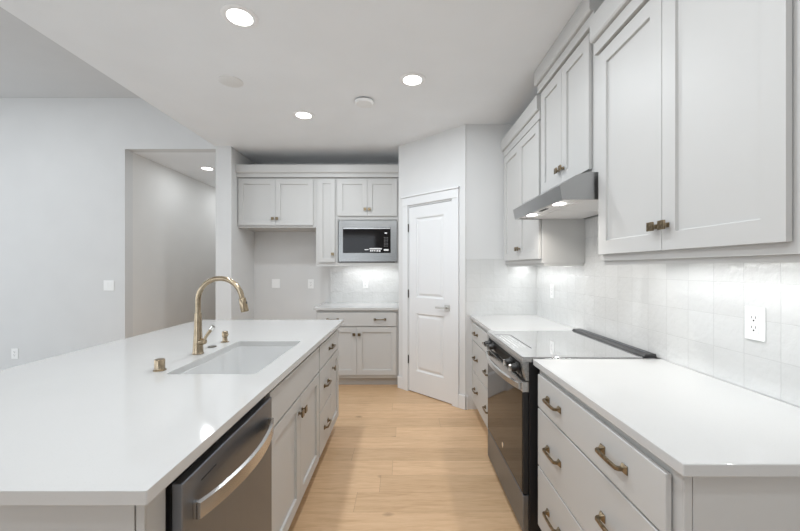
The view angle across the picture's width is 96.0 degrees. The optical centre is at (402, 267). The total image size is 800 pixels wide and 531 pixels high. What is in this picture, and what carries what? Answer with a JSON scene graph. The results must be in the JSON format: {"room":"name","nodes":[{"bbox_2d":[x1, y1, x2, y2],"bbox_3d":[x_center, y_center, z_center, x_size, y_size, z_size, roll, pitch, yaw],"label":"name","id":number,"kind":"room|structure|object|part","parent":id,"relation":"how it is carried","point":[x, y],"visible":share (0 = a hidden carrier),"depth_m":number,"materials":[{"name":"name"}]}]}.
{"room":"kitchen","nodes":[
{"label":"kitchen","id":0,"kind":"room"},
{"bbox_2d":[0,7,139,97],"bbox_3d":[-4.875,-2.012,-0.185,5.450,0.120,8.630,0,0,0],"label":"ceiling","id":1,"kind":"structure","parent":0,"point":[32,65],"depth_m":3.58,"materials":[{"name":"paint"}]},
{"bbox_2d":[0,98,215,369],"bbox_3d":[-4.875,-0.291,4.190,5.450,3.322,0.120,0,0,0],"label":"wall","id":2,"kind":"structure","parent":0,"point":[66,164],"depth_m":4.13,"materials":[{"name":"paint"}]},
{"bbox_2d":[11,348,17,358],"bbox_3d":[-4.450,0.981,4.125,0.076,0.120,0.009,0,0,0],"label":"wall outlet","id":3,"kind":"object","parent":2,"relation":"attached to","point":[14,351],"visible":1,"depth_m":4.12,"materials":[{"name":"white plastic"}]},
{"bbox_2d":[104,280,113,290],"bbox_3d":[-3.372,0.200,4.125,0.118,0.118,0.009,0,0,0],"label":"light switch","id":4,"kind":"object","parent":2,"relation":"attached to","point":[108,284],"visible":1,"depth_m":4.12,"materials":[{"name":"white plastic"}]},
{"bbox_2d":[133,153,215,336],"bbox_3d":[-3.250,0.003,5.425,0.120,2.735,2.350,0,0,0],"label":"wall","id":5,"kind":"structure","parent":0,"point":[174,212],"depth_m":4.92,"materials":[{"name":"paint"}]},
{"bbox_2d":[216,146,253,319],"bbox_3d":[-2.060,-0.013,5.365,0.180,2.765,2.470,0,0,0],"label":"wall","id":6,"kind":"structure","parent":0,"point":[234,245],"depth_m":4.13,"materials":[{"name":"paint"}]},
{"bbox_2d":[0,0,581,187],"bbox_3d":[-0.943,-1.718,1.050,4.494,0.707,11.100,0,0,0],"label":"ceiling","id":7,"kind":"structure","parent":0,"point":[478,60],"depth_m":2.46,"materials":[{"name":"paint"}]},
{"bbox_2d":[199,166,214,170],"bbox_3d":[-2.680,-1.361,4.930,0.196,0.008,0.196,0,0,0],"label":"recessed light","id":8,"kind":"object","parent":7,"relation":"in","point":[201,167],"visible":1,"depth_m":4.92,"materials":[{"name":"white"}]},
{"bbox_2d":[218,75,242,87],"bbox_3d":[-1.286,-1.391,2.690,0.172,0.007,0.172,0,0,0],"label":"cover plate","id":9,"kind":"object","parent":7,"relation":"attached to","point":[231,81],"visible":1,"depth_m":2.68,"materials":[{"name":"white plastic"}]},
{"bbox_2d":[220,4,258,28],"bbox_3d":[-0.906,-1.391,1.998,0.196,0.008,0.196,0,0,0],"label":"recessed light","id":10,"kind":"object","parent":7,"relation":"in","point":[239,16],"visible":1,"depth_m":1.99,"materials":[{"name":"white plastic"}]},
{"bbox_2d":[292,110,314,119],"bbox_3d":[-0.905,-1.391,3.280,0.196,0.008,0.196,0,0,0],"label":"recessed light","id":11,"kind":"object","parent":7,"relation":"in","point":[300,114],"visible":1,"depth_m":3.28,"materials":[{"name":"white plastic"}]},
{"bbox_2d":[355,97,373,107],"bbox_3d":[-0.322,-1.376,2.997,0.160,0.038,0.160,0,0,0],"label":"smoke detector","id":12,"kind":"object","parent":7,"relation":"attached to","point":[362,102],"visible":1,"depth_m":2.96,"materials":[{"name":"grey plastic"}]},
{"bbox_2d":[399,73,425,86],"bbox_3d":[0.070,-1.391,2.666,0.196,0.008,0.196,0,0,0],"label":"recessed light","id":13,"kind":"object","parent":7,"relation":"in","point":[408,79],"visible":1,"depth_m":2.65,"materials":[{"name":"white"}]},
{"bbox_2d":[254,163,398,319],"bbox_3d":[-0.685,-0.013,4.830,2.570,2.765,0.120,0,0,0],"label":"wall","id":14,"kind":"structure","parent":0,"point":[289,257],"depth_m":4.77,"materials":[{"name":"paint"}]},
{"bbox_2d":[272,279,279,287],"bbox_3d":[-1.683,0.205,4.767,0.106,0.118,0.006,0,0,0],"label":"blank plate","id":15,"kind":"object","parent":14,"relation":"attached to","point":[275,282],"visible":1,"depth_m":4.76,"materials":[{"name":"white plastic"}]},
{"bbox_2d":[238,178,315,231],"bbox_3d":[-1.502,-0.778,4.506,0.932,0.593,0.526,0,0,0],"label":"upper cabinet","id":16,"kind":"object","parent":14,"relation":"attached to","point":[264,204],"visible":0.98,"depth_m":4.28,"materials":[{"name":"grey paint"}]},
{"bbox_3d":[-1.734,-0.780,4.278,0.435,0.548,0.016,0,0,0],"label":"door","id":17,"kind":"part","parent":16,"relation":"part of","materials":[{"name":"grey paint"}]},
{"bbox_3d":[-1.291,-0.780,4.278,0.446,0.548,0.016,0,0,0],"label":"door","id":18,"kind":"part","parent":16,"relation":"part of","materials":[{"name":"grey paint"}]},
{"bbox_2d":[236,164,398,177],"bbox_3d":[-1.010,-1.147,4.362,1.917,0.142,0.255,0,0,0],"label":"crown molding","id":19,"kind":"structure","parent":16,"relation":"on","point":[242,170],"depth_m":4.24,"materials":[{"name":"grey paint"}]},
{"bbox_3d":[-1.010,-1.170,4.362,1.917,0.096,0.255,0,0,0],"label":"crown","id":20,"kind":"part","parent":19,"relation":"part of","materials":[{"name":"grey paint"}]},
{"bbox_2d":[308,279,313,287],"bbox_3d":[-1.220,0.210,4.765,0.076,0.122,0.009,0,0,0],"label":"wall outlet","id":21,"kind":"object","parent":14,"relation":"attached to","point":[310,281],"visible":1,"depth_m":4.76,"materials":[{"name":"white plastic"}]},
{"bbox_2d":[316,178,336,265],"bbox_3d":[-0.916,-0.547,4.500,0.240,1.055,0.515,0,0,0],"label":"upper cabinet","id":22,"kind":"object","parent":14,"relation":"attached to","point":[325,187],"visible":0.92,"depth_m":4.28,"materials":[{"name":"grey paint"}]},
{"bbox_2d":[330,266,398,301],"bbox_3d":[-0.506,0.207,4.765,0.907,0.496,0.008,0,0,0],"label":"tile backsplash","id":23,"kind":"structure","parent":14,"relation":"attached to","point":[346,282],"depth_m":4.76,"materials":[{"name":"white tile"}]},
{"bbox_2d":[363,279,367,287],"bbox_3d":[-0.497,0.210,4.756,0.072,0.118,0.009,0,0,0],"label":"wall outlet","id":24,"kind":"object","parent":23,"relation":"attached to","point":[365,281],"visible":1,"depth_m":4.75,"materials":[{"name":"white plastic"}]},
{"bbox_2d":[336,178,398,265],"bbox_3d":[-0.423,-0.547,4.500,0.744,1.055,0.515,0,0,0],"label":"upper cabinet","id":25,"kind":"object","parent":14,"relation":"attached to","point":[356,198],"visible":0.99,"depth_m":4.28,"materials":[{"name":"grey paint"}]},
{"bbox_3d":[-0.600,-0.836,4.278,0.350,0.436,0.016,0,0,0],"label":"door","id":26,"kind":"part","parent":25,"relation":"part of","materials":[{"name":"grey paint"}]},
{"bbox_2d":[336,265,398,265],"bbox_3d":[-0.423,-0.031,4.300,0.744,0.022,0.020,0,0,0],"label":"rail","id":27,"kind":"object","parent":25,"relation":"attached to","point":[336,265],"depth_m":4.29,"materials":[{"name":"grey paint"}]},
{"bbox_2d":[339,220,396,262],"bbox_3d":[-0.418,-0.315,4.477,0.694,0.501,0.426,0,0,0],"label":"microwave","id":28,"kind":"object","parent":25,"relation":"in","point":[360,241],"visible":1,"depth_m":4.27,"materials":[{"name":"silver metal"}]},
{"bbox_3d":[-0.429,-0.331,4.278,0.563,0.301,0.024,0,0,0],"label":"door","id":29,"kind":"part","parent":28,"relation":"part of","materials":[{"name":"black glass"}]},
{"bbox_3d":[-0.247,-0.836,4.278,0.352,0.436,0.016,0,0,0],"label":"door","id":30,"kind":"part","parent":25,"relation":"part of","materials":[{"name":"grey paint"}]},
{"bbox_2d":[288,384,521,530],"bbox_3d":[-0.942,1.420,2.900,4.736,0.100,7.600,0,0,0],"label":"floor","id":31,"kind":"structure","parent":0,"point":[393,458],"depth_m":2.42,"materials":[{"name":"brown wood"}]},
{"bbox_2d":[0,489,164,530],"bbox_3d":[-0.875,0.928,0.821,0.622,0.884,0.070,0,0,0],"label":"end panel","id":32,"kind":"object","parent":31,"relation":"on","point":[151,516],"visible":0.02,"depth_m":0.79,"materials":[{"name":"grey paint"}]},
{"bbox_3d":[-0.875,0.928,0.824,0.622,0.884,0.064,0,0,0],"label":"panel","id":33,"kind":"part","parent":32,"relation":"part of","materials":[{"name":"grey paint"}]},
{"bbox_2d":[165,396,273,530],"bbox_3d":[-0.801,0.935,1.160,0.666,0.870,0.597,0,0,0],"label":"dishwasher","id":34,"kind":"object","parent":31,"relation":"on","point":[228,487],"visible":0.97,"depth_m":1.10,"materials":[{"name":"silver metal"}]},
{"bbox_2d":[165,487,166,530],"bbox_3d":[-0.851,0.920,1.160,0.566,0.840,0.597,0,0,0],"label":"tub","id":35,"kind":"object","parent":34,"relation":"in","point":[166,487],"depth_m":0.86,"materials":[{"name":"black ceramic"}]},
{"bbox_3d":[-0.499,0.612,1.164,0.062,0.046,0.515,0,0,0],"label":"handle","id":36,"kind":"part","parent":34,"relation":"part of","materials":[{"name":"silver metal"}]},
{"bbox_2d":[265,347,318,530],"bbox_3d":[-0.851,0.928,1.902,0.669,0.884,0.884,0,0,0],"label":"base cabinet","id":37,"kind":"object","parent":31,"relation":"on","point":[295,399],"visible":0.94,"depth_m":1.82,"materials":[{"name":"grey paint"}]},
{"bbox_3d":[-0.552,0.961,1.689,0.016,0.562,0.430,0,0,0],"label":"door","id":38,"kind":"part","parent":37,"relation":"part of","materials":[{"name":"grey paint"}]},
{"bbox_3d":[-0.530,0.758,1.876,0.027,0.034,0.034,0,0,0],"label":"knob","id":39,"kind":"part","parent":37,"relation":"part of","materials":[{"name":"gold metal"}]},
{"bbox_3d":[-0.530,0.758,1.936,0.027,0.034,0.034,0,0,0],"label":"knob","id":40,"kind":"part","parent":37,"relation":"part of","materials":[{"name":"gold metal"}]},
{"bbox_3d":[-0.552,0.961,2.120,0.016,0.562,0.424,0,0,0],"label":"door","id":41,"kind":"part","parent":37,"relation":"part of","materials":[{"name":"grey paint"}]},
{"bbox_2d":[318,329,338,457],"bbox_3d":[-0.849,0.928,2.700,0.673,0.884,0.712,0,0,0],"label":"base cabinet","id":42,"kind":"object","parent":31,"relation":"on","point":[328,372],"visible":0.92,"depth_m":2.60,"materials":[{"name":"grey paint"}]},
{"bbox_2d":[0,320,343,504],"bbox_3d":[-1.157,0.470,1.952,1.267,0.030,2.436,0,0,0],"label":"countertop","id":43,"kind":"structure","parent":42,"relation":"on","point":[96,425],"depth_m":1.17,"materials":[{"name":"white stone"}]},
{"bbox_2d":[153,358,166,371],"bbox_3d":[-1.080,0.429,1.598,0.052,0.050,0.052,0,0,0],"label":"button","id":44,"kind":"object","parent":43,"relation":"on","point":[159,364],"visible":1,"depth_m":1.58,"materials":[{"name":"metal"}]},
{"bbox_2d":[192,276,248,354],"bbox_3d":[-0.968,0.248,1.911,0.297,0.412,0.057,0,0,0],"label":"faucet","id":45,"kind":"object","parent":43,"relation":"on","point":[199,341],"visible":1,"depth_m":1.90,"materials":[{"name":"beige metal"}]},
{"bbox_3d":[-1.027,0.348,1.897,0.064,0.081,0.018,0,0,5],"label":"lever","id":46,"kind":"part","parent":45,"relation":"part of","materials":[{"name":"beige metal"}]},
{"bbox_3d":[-0.971,0.140,1.911,0.260,0.196,0.027,0,0,0],"label":"spout","id":47,"kind":"part","parent":45,"relation":"part of","materials":[{"name":"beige metal"}]},
{"bbox_2d":[221,331,228,342],"bbox_3d":[-1.092,0.421,2.210,0.050,0.066,0.048,0,0,0],"label":"soap dispenser","id":48,"kind":"object","parent":43,"relation":"on","point":[225,334],"visible":1,"depth_m":2.20,"materials":[{"name":"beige metal"}]},
{"bbox_2d":[181,346,293,373],"bbox_3d":[-0.826,0.598,1.891,0.412,0.224,0.723,0,0,0],"label":"sink","id":49,"kind":"object","parent":43,"relation":"in","point":[240,359],"visible":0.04,"depth_m":2.23,"materials":[{"name":"white ceramic"}]},
{"bbox_3d":[-0.552,0.814,2.535,0.016,0.272,0.362,0,0,0],"label":"drawer","id":50,"kind":"part","parent":42,"relation":"part of","materials":[{"name":"grey paint"}]},
{"bbox_3d":[-0.552,1.100,2.535,0.016,0.284,0.362,0,0,0],"label":"drawer","id":51,"kind":"part","parent":42,"relation":"part of","materials":[{"name":"grey paint"}]},
{"bbox_3d":[-0.528,1.100,2.545,0.031,0.026,0.143,0,0,0],"label":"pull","id":52,"kind":"part","parent":42,"relation":"part of","materials":[{"name":"gold metal"}]},
{"bbox_3d":[-0.528,0.814,2.545,0.031,0.026,0.143,0,0,0],"label":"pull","id":53,"kind":"part","parent":42,"relation":"part of","materials":[{"name":"gold metal"}]},
{"bbox_3d":[-0.552,0.592,2.699,0.016,0.157,0.688,0,0,0],"label":"drawer","id":54,"kind":"part","parent":42,"relation":"part of","materials":[{"name":"grey paint"}]},
{"bbox_3d":[-0.552,0.961,2.882,0.016,0.562,0.320,0,0,0],"label":"door","id":55,"kind":"part","parent":42,"relation":"part of","materials":[{"name":"grey paint"}]},
{"bbox_2d":[316,310,398,383],"bbox_3d":[-0.526,0.928,4.438,0.948,0.884,0.659,0,0,0],"label":"base cabinet","id":56,"kind":"object","parent":31,"relation":"on","point":[368,347],"visible":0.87,"depth_m":4.15,"materials":[{"name":"grey paint"}]},
{"bbox_3d":[-0.761,0.956,4.148,0.454,0.552,0.016,0,0,0],"label":"door","id":57,"kind":"part","parent":56,"relation":"part of","materials":[{"name":"grey paint"}]},
{"bbox_2d":[313,302,398,309],"bbox_3d":[-0.541,0.470,4.443,0.978,0.030,0.636,0,0,0],"label":"countertop","id":58,"kind":"structure","parent":56,"relation":"on","point":[327,305],"depth_m":4.25,"materials":[{"name":"white stone"}]},
{"bbox_3d":[-0.532,0.592,4.148,0.912,0.157,0.016,0,0,0],"label":"drawer","id":59,"kind":"part","parent":56,"relation":"part of","materials":[{"name":"grey paint"}]},
{"bbox_3d":[-0.303,0.956,4.148,0.454,0.552,0.016,0,0,0],"label":"door","id":60,"kind":"part","parent":56,"relation":"part of","materials":[{"name":"grey paint"}]},
{"bbox_2d":[472,320,487,427],"bbox_3d":[0.959,0.928,3.037,0.672,0.884,0.894,0,0,0],"label":"base cabinet","id":61,"kind":"object","parent":31,"relation":"on","point":[479,334],"visible":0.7,"depth_m":3.05,"materials":[{"name":"grey paint"}]},
{"bbox_3d":[0.662,1.100,3.002,0.016,0.284,0.797,0,0,0],"label":"drawer","id":62,"kind":"part","parent":61,"relation":"part of","materials":[{"name":"grey paint"}]},
{"bbox_3d":[0.662,0.814,3.002,0.016,0.272,0.797,0,0,0],"label":"drawer","id":63,"kind":"part","parent":61,"relation":"part of","materials":[{"name":"grey paint"}]},
{"bbox_3d":[0.662,0.592,3.002,0.016,0.157,0.797,0,0,0],"label":"drawer","id":64,"kind":"part","parent":61,"relation":"part of","materials":[{"name":"grey paint"}]},
{"bbox_2d":[470,315,574,330],"bbox_3d":[0.973,0.470,3.034,0.645,0.030,0.901,0,0,0],"label":"countertop","id":65,"kind":"structure","parent":61,"relation":"on","point":[488,322],"depth_m":2.95,"materials":[{"name":"white stone"}]},
{"bbox_2d":[483,328,656,530],"bbox_3d":[0.912,0.901,2.193,0.731,0.938,0.770,0,0,0],"label":"range","id":66,"kind":"object","parent":31,"relation":"on","point":[513,407],"visible":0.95,"depth_m":1.97,"materials":[{"name":"black metal"}]},
{"bbox_3d":[0.587,0.519,2.389,0.044,0.052,0.052,0,0,0],"label":"control knob","id":67,"kind":"part","parent":66,"relation":"part of","materials":[{"name":"grey metal"}]},
{"bbox_3d":[0.574,0.602,2.193,0.057,0.036,0.722,0,0,0],"label":"oven handle","id":68,"kind":"part","parent":66,"relation":"part of","materials":[{"name":"silver metal"}]},
{"bbox_3d":[0.619,0.602,2.193,0.032,0.051,0.754,0,0,0],"label":"door rail","id":69,"kind":"part","parent":66,"relation":"part of","materials":[{"name":"silver metal"}]},
{"bbox_3d":[0.619,0.522,2.193,0.033,0.095,0.762,0,0,0],"label":"control panel","id":70,"kind":"part","parent":66,"relation":"part of","materials":[{"name":"silver metal"}]},
{"bbox_3d":[0.620,1.242,2.193,0.030,0.187,0.754,0,0,0],"label":"storage drawer","id":71,"kind":"part","parent":66,"relation":"part of","materials":[{"name":"silver metal"}]},
{"bbox_3d":[0.587,0.519,1.999,0.044,0.052,0.052,0,0,0],"label":"control knob","id":72,"kind":"part","parent":66,"relation":"part of","materials":[{"name":"grey metal"}]},
{"bbox_3d":[0.620,0.885,2.193,0.030,0.514,0.754,0,0,0],"label":"oven door","id":73,"kind":"part","parent":66,"relation":"part of","materials":[{"name":"black glass"}]},
{"bbox_3d":[0.587,0.519,1.894,0.044,0.052,0.052,0,0,0],"label":"control knob","id":74,"kind":"part","parent":66,"relation":"part of","materials":[{"name":"grey metal"}]},
{"bbox_2d":[487,331,642,361],"bbox_3d":[0.904,0.461,2.193,0.605,0.027,0.762,0,0,0],"label":"cooktop","id":75,"kind":"object","parent":66,"relation":"in","point":[523,346],"depth_m":2.05,"materials":[{"name":"black glass"}]},
{"bbox_3d":[1.243,0.443,2.193,0.069,0.021,0.770,0,0,0],"label":"vent trim","id":76,"kind":"part","parent":66,"relation":"part of","materials":[{"name":"grey metal"}]},
{"bbox_2d":[538,370,799,530],"bbox_3d":[0.959,0.928,1.319,0.672,0.884,0.913,0,0,0],"label":"base cabinet","id":77,"kind":"object","parent":31,"relation":"on","point":[593,476],"visible":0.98,"depth_m":1.07,"materials":[{"name":"grey paint"}]},
{"bbox_3d":[0.638,1.100,1.560,0.031,0.026,0.143,0,0,0],"label":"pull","id":78,"kind":"part","parent":77,"relation":"part of","materials":[{"name":"gold metal"}]},
{"bbox_3d":[0.638,0.814,1.560,0.031,0.026,0.143,0,0,0],"label":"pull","id":79,"kind":"part","parent":77,"relation":"part of","materials":[{"name":"gold metal"}]},
{"bbox_3d":[0.638,0.592,1.560,0.031,0.026,0.143,0,0,0],"label":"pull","id":80,"kind":"part","parent":77,"relation":"part of","materials":[{"name":"gold metal"}]},
{"bbox_3d":[0.662,1.100,1.322,0.016,0.284,0.850,0,0,0],"label":"drawer","id":81,"kind":"part","parent":77,"relation":"part of","materials":[{"name":"grey paint"}]},
{"bbox_3d":[0.662,0.814,1.322,0.016,0.272,0.850,0,0,0],"label":"drawer","id":82,"kind":"part","parent":77,"relation":"part of","materials":[{"name":"grey paint"}]},
{"bbox_3d":[0.638,0.814,1.118,0.031,0.026,0.143,0,0,0],"label":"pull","id":83,"kind":"part","parent":77,"relation":"part of","materials":[{"name":"gold metal"}]},
{"bbox_3d":[0.662,0.592,1.322,0.016,0.157,0.850,0,0,0],"label":"drawer","id":84,"kind":"part","parent":77,"relation":"part of","materials":[{"name":"grey paint"}]},
{"bbox_3d":[0.638,0.592,1.118,0.031,0.026,0.143,0,0,0],"label":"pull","id":85,"kind":"part","parent":77,"relation":"part of","materials":[{"name":"gold metal"}]},
{"bbox_2d":[533,359,799,476],"bbox_3d":[0.973,0.470,1.317,0.645,0.030,0.966,0,0,0],"label":"countertop","id":86,"kind":"structure","parent":77,"relation":"on","point":[698,424],"depth_m":1.12,"materials":[{"name":"white stone"}]},
{"bbox_3d":[0.985,0.928,0.865,0.621,0.883,0.005,0,0,0],"label":"panel","id":87,"kind":"part","parent":77,"relation":"part of","materials":[{"name":"grey paint"}]},
{"bbox_2d":[399,124,465,395],"bbox_3d":[0.316,-0.013,3.847,0.919,2.765,0.110,0,0,45],"label":"wall","id":88,"kind":"structure","parent":0,"point":[437,161],"depth_m":3.69,"materials":[{"name":"paint"}]},
{"bbox_2d":[398,376,402,388],"bbox_3d":[-0.030,1.302,4.099,0.081,0.135,0.014,0,0,44],"label":"baseboard","id":89,"kind":"structure","parent":88,"relation":"attached to","point":[400,379],"depth_m":4.09,"materials":[{"name":"white paint"}]},
{"bbox_2d":[408,201,451,403],"bbox_3d":[0.267,0.344,3.804,0.602,2.032,0.091,0,0,45],"label":"door","id":90,"kind":"structure","parent":88,"relation":"in","point":[429,226],"depth_m":3.80,"materials":[{"name":"white paint"}]},
{"bbox_2d":[401,186,459,407],"bbox_3d":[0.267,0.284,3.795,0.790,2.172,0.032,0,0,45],"label":"trim","id":91,"kind":"structure","parent":88,"relation":"attached to","point":[452,193],"depth_m":3.58,"materials":[{"name":"white paint"}]},
{"bbox_2d":[458,394,465,409],"bbox_3d":[0.575,1.302,3.503,0.080,0.135,0.014,0,0,44],"label":"baseboard","id":92,"kind":"structure","parent":88,"relation":"attached to","point":[461,398],"depth_m":3.49,"materials":[{"name":"white paint"}]},
{"bbox_2d":[466,124,513,408],"bbox_3d":[0.955,-0.013,3.546,0.699,2.765,0.107,0,0,0],"label":"wall","id":93,"kind":"structure","parent":0,"point":[484,155],"depth_m":3.49,"materials":[{"name":"paint"}]},
{"bbox_2d":[466,259,536,314],"bbox_3d":[0.954,0.182,3.489,0.684,0.544,0.008,0,0,0],"label":"tile backsplash","id":94,"kind":"structure","parent":93,"relation":"attached to","point":[493,287],"depth_m":3.48,"materials":[{"name":"white tile"}]},
{"bbox_2d":[549,319,799,407],"bbox_3d":[1.365,-0.291,0.135,0.122,3.322,9.270,0,0,0],"label":"wall","id":95,"kind":"structure","parent":0,"point":[549,319],"depth_m":1.55,"materials":[{"name":"paint"}]},
{"bbox_2d":[501,95,584,265],"bbox_3d":[1.119,-0.624,3.022,0.352,1.217,0.924,0,0,0],"label":"upper cabinet","id":96,"kind":"object","parent":95,"relation":"attached to","point":[544,242],"visible":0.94,"depth_m":2.75,"materials":[{"name":"grey paint"}]},
{"bbox_3d":[0.978,-0.560,3.237,0.016,0.987,0.441,0,0,0],"label":"door","id":97,"kind":"part","parent":96,"relation":"part of","materials":[{"name":"grey paint"}]},
{"bbox_3d":[1.123,-1.179,3.022,0.345,0.106,0.924,0,0,0],"label":"crown","id":98,"kind":"part","parent":96,"relation":"part of","materials":[{"name":"grey paint"}]},
{"bbox_3d":[0.978,-0.560,2.793,0.016,0.987,0.441,0,0,0],"label":"door","id":99,"kind":"part","parent":96,"relation":"part of","materials":[{"name":"grey paint"}]},
{"bbox_2d":[507,263,582,265],"bbox_3d":[1.143,-0.025,3.018,0.279,0.020,0.912,0,0,0],"label":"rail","id":100,"kind":"object","parent":96,"relation":"attached to","point":[508,264],"depth_m":2.56,"materials":[{"name":"grey paint"}]},
{"bbox_2d":[513,172,597,219],"bbox_3d":[1.040,-0.413,2.191,0.509,0.138,0.765,0,0,0],"label":"range hood","id":101,"kind":"object","parent":95,"relation":"attached to","point":[576,197],"visible":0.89,"depth_m":2.00,"materials":[{"name":"silver metal"}]},
{"bbox_2d":[522,200,574,217],"bbox_3d":[0.859,-0.357,2.191,0.091,0.006,0.741,0,0,0],"label":"lamp","id":102,"kind":"object","parent":101,"relation":"attached to","point":[546,206],"depth_m":2.13,"materials":[{"name":"white glass"}]},
{"bbox_2d":[534,0,603,193],"bbox_3d":[1.113,-0.939,2.180,0.363,0.910,0.757,0,0,0],"label":"upper cabinet","id":103,"kind":"object","parent":95,"relation":"attached to","point":[566,78],"visible":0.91,"depth_m":2.08,"materials":[{"name":"grey paint"}]},
{"bbox_3d":[0.978,-0.873,2.368,0.016,0.711,0.324,0,0,0],"label":"door","id":104,"kind":"part","parent":103,"relation":"part of","materials":[{"name":"grey paint"}]},
{"bbox_3d":[0.956,-0.603,2.175,0.027,0.034,0.034,0,0,0],"label":"knob","id":105,"kind":"part","parent":103,"relation":"part of","materials":[{"name":"gold metal"}]},
{"bbox_3d":[1.113,-1.342,2.180,0.363,0.103,0.757,0,0,0],"label":"crown","id":106,"kind":"part","parent":103,"relation":"part of","materials":[{"name":"grey paint"}]},
{"bbox_3d":[0.978,-0.873,2.042,0.016,0.711,0.324,0,0,0],"label":"door","id":107,"kind":"part","parent":103,"relation":"part of","materials":[{"name":"grey paint"}]},
{"bbox_2d":[537,216,799,406],"bbox_3d":[1.300,-0.059,1.546,0.008,1.026,3.892,0,0,0],"label":"tile backsplash","id":108,"kind":"structure","parent":95,"relation":"attached to","point":[692,316],"depth_m":1.61,"materials":[{"name":"white tile"}]},
{"bbox_2d":[550,285,553,298],"bbox_3d":[1.291,0.204,3.120,0.009,0.118,0.072,0,0,0],"label":"wall outlet","id":109,"kind":"object","parent":108,"relation":"attached to","point":[551,286],"visible":1,"depth_m":3.11,"materials":[{"name":"white plastic"}]},
{"bbox_2d":[745,306,765,341],"bbox_3d":[1.291,0.204,1.322,0.009,0.122,0.076,0,0,0],"label":"wall outlet","id":110,"kind":"object","parent":108,"relation":"attached to","point":[755,317],"visible":1,"depth_m":1.31,"materials":[{"name":"white plastic"}]},
{"bbox_2d":[749,313,758,333],"bbox_3d":[1.289,0.204,1.322,0.002,0.070,0.036,0,0,0],"label":"receptacle","id":111,"kind":"object","parent":110,"relation":"attached to","point":[753,317],"depth_m":1.32,"materials":[{"name":"white plastic"}]},
{"bbox_2d":[590,0,799,264],"bbox_3d":[1.113,-0.627,1.330,0.363,1.225,0.940,0,0,0],"label":"upper cabinet","id":112,"kind":"object","parent":95,"relation":"attached to","point":[699,100],"visible":1,"depth_m":1.20,"materials":[{"name":"grey paint"}]},
{"bbox_3d":[1.113,-1.181,1.330,0.363,0.118,0.940,0,0,0],"label":"crown","id":113,"kind":"part","parent":112,"relation":"part of","materials":[{"name":"grey paint"}]},
{"bbox_3d":[0.978,-0.560,1.569,0.016,0.987,0.436,0,0,0],"label":"door","id":114,"kind":"part","parent":112,"relation":"part of","materials":[{"name":"grey paint"}]},
{"bbox_3d":[0.956,-0.158,1.379,0.027,0.034,0.034,0,0,0],"label":"knob","id":115,"kind":"part","parent":112,"relation":"part of","materials":[{"name":"gold metal"}]},
{"bbox_3d":[0.956,-0.158,1.319,0.027,0.034,0.034,0,0,0],"label":"knob","id":116,"kind":"part","parent":112,"relation":"part of","materials":[{"name":"gold metal"}]},
{"bbox_2d":[605,254,799,264],"bbox_3d":[1.143,-0.025,1.326,0.279,0.020,0.928,0,0,0],"label":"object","id":117,"kind":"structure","parent":112,"relation":"attached to","point":[666,258],"depth_m":1.21,"materials":[{"name":"grey paint"}]},
{"bbox_3d":[0.978,-0.560,1.130,0.016,0.987,0.436,0,0,0],"label":"door","id":118,"kind":"part","parent":112,"relation":"part of","materials":[{"name":"grey paint"}]}
]}

